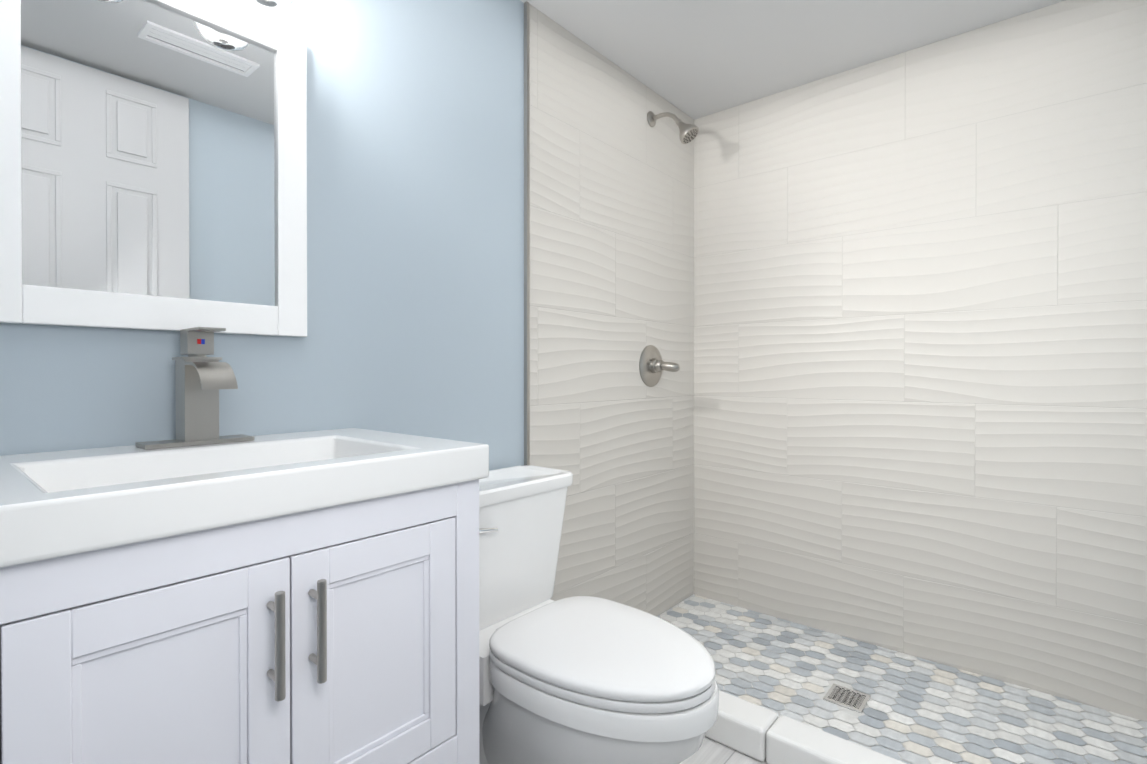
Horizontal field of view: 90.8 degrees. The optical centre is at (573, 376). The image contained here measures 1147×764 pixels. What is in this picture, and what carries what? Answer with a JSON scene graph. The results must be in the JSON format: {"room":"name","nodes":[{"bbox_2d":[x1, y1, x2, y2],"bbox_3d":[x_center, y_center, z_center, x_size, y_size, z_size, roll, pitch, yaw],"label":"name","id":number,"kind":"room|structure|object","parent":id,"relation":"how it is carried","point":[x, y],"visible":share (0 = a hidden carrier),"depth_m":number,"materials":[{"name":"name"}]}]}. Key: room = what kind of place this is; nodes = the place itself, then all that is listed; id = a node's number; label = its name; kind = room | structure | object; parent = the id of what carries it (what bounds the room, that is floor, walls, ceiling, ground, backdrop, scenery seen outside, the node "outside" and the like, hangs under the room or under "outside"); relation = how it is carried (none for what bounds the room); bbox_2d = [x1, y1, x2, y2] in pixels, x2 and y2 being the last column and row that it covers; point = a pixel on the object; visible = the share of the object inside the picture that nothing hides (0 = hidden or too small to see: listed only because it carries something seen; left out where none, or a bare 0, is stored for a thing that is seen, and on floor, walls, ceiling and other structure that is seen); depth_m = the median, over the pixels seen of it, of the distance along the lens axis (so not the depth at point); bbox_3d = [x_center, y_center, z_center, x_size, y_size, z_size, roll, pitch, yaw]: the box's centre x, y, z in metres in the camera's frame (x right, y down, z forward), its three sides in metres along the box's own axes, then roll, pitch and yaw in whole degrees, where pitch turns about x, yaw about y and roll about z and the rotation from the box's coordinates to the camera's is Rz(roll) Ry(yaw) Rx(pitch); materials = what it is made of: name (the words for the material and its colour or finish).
{"room":"bathroom","nodes":[
{"label":"bathroom","id":0,"kind":"room"},
{"bbox_2d":[0,0,523,470],"bbox_3d":[-0.286,-0.072,1.666,0.100,2.150,2.618,0,0,40],"label":"wall","id":1,"kind":"structure","parent":0,"point":[415,217],"depth_m":1.38,"materials":[{"name":"blue paint"}]},
{"bbox_2d":[0,0,306,336],"bbox_3d":[-0.741,-0.406,1.029,0.024,0.646,0.500,0,0,40],"label":"mirror","id":2,"kind":"object","parent":1,"relation":"attached to","point":[153,164],"visible":1,"depth_m":1.01,"materials":[{"name":"white mirror"}]},
{"bbox_2d":[250,0,294,9],"bbox_3d":[-0.666,-0.796,0.995,0.180,0.195,0.380,0,0,40],"label":"sconce","id":3,"kind":"object","parent":1,"relation":"attached to","point":[276,4],"visible":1,"depth_m":1.07,"materials":[{"name":"silver metal"}]},
{"bbox_2d":[524,1,529,464],"bbox_3d":[-0.144,-0.073,1.746,0.013,2.150,0.011,0,0,40],"label":"trim","id":4,"kind":"structure","parent":1,"relation":"attached to","point":[526,265],"depth_m":1.74,"materials":[{"name":"silver metal"}]},
{"bbox_2d":[529,4,693,615],"bbox_3d":[0.199,-0.075,2.151,0.010,2.150,1.051,0,0,40],"label":"wall tile","id":5,"kind":"structure","parent":1,"relation":"attached to","point":[611,233],"depth_m":2.07,"materials":[{"name":"white tile"}]},
{"bbox_2d":[639,345,679,386],"bbox_3d":[0.359,-0.041,2.235,0.124,0.168,0.168,0,0,40],"label":"shower valve","id":6,"kind":"object","parent":5,"relation":"attached to","point":[653,365],"visible":1,"depth_m":2.24,"materials":[{"name":"silver metal"}]},
{"bbox_2d":[647,111,698,143],"bbox_3d":[0.393,-0.979,2.211,0.202,0.163,0.079,0,0,40],"label":"shower head","id":7,"kind":"object","parent":5,"relation":"attached to","point":[688,133],"visible":1,"depth_m":2.18},
{"bbox_2d":[679,736,766,763],"bbox_3d":[0.332,1.056,1.148,1.720,0.100,2.618,0,0,40],"label":"floor","id":8,"kind":"structure","parent":0,"point":[710,751],"depth_m":1.49,"materials":[{"name":"grey tile"}]},
{"bbox_2d":[0,479,478,763],"bbox_3d":[-0.542,0.595,0.904,0.492,0.824,0.659,0,0,40],"label":"bathroom vanity","id":9,"kind":"object","parent":8,"relation":"on","point":[348,633],"visible":0.92,"depth_m":0.73,"materials":[{"name":"white paint"}]},
{"bbox_2d":[0,428,488,567],"bbox_3d":[-0.549,0.170,0.908,0.475,0.095,0.679,0,0,40],"label":"countertop","id":10,"kind":"structure","parent":9,"relation":"on","point":[55,504],"depth_m":0.78,"materials":[{"name":"white stone"}]},
{"bbox_2d":[135,327,254,449],"bbox_3d":[-0.645,0.019,0.991,0.148,0.204,0.168,0,0,40],"label":"faucet","id":11,"kind":"object","parent":10,"relation":"on","point":[201,379],"visible":1,"depth_m":0.99,"materials":[{"name":"silver metal"}]},
{"bbox_2d":[479,465,718,763],"bbox_3d":[-0.018,0.637,1.300,0.735,0.736,0.472,0,0,40],"label":"toilet","id":12,"kind":"object","parent":8,"relation":"on","point":[583,680],"visible":0.79,"depth_m":1.18,"materials":[{"name":"white ceramic"}]},
{"bbox_2d":[705,690,906,763],"bbox_3d":[0.592,0.960,1.446,1.507,0.088,0.110,0,0,40],"label":"shower curb","id":13,"kind":"object","parent":8,"relation":"on","point":[754,731],"visible":0.44,"depth_m":1.46,"materials":[{"name":"white ceramic"}]},
{"bbox_2d":[657,594,1146,763],"bbox_3d":[0.873,0.989,1.777,1.508,0.001,0.756,0,0,40],"label":"mosaic shower floor","id":14,"kind":"structure","parent":8,"relation":"on","point":[909,756],"depth_m":1.73,"materials":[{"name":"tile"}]},
{"bbox_2d":[823,683,870,712],"bbox_3d":[0.841,0.989,1.740,0.108,0.004,0.108,0,0,40],"label":"shower drain","id":15,"kind":"object","parent":14,"relation":"in","point":[851,699],"visible":1,"depth_m":1.74,"materials":[{"name":"silver metal"}]},
{"bbox_2d":[520,0,1064,119],"bbox_3d":[0.332,-1.194,1.135,1.720,0.100,2.618,0,0,40],"label":"ceiling","id":16,"kind":"structure","parent":0,"point":[694,59],"depth_m":1.91,"materials":[{"name":"grey paint"}]},
{"bbox_2d":[694,0,1146,721],"bbox_3d":[1.147,-0.075,2.101,1.520,2.150,0.100,0,0,40],"label":"wall","id":17,"kind":"structure","parent":0,"point":[920,352],"depth_m":1.93,"materials":[{"name":"tile"}]}
]}

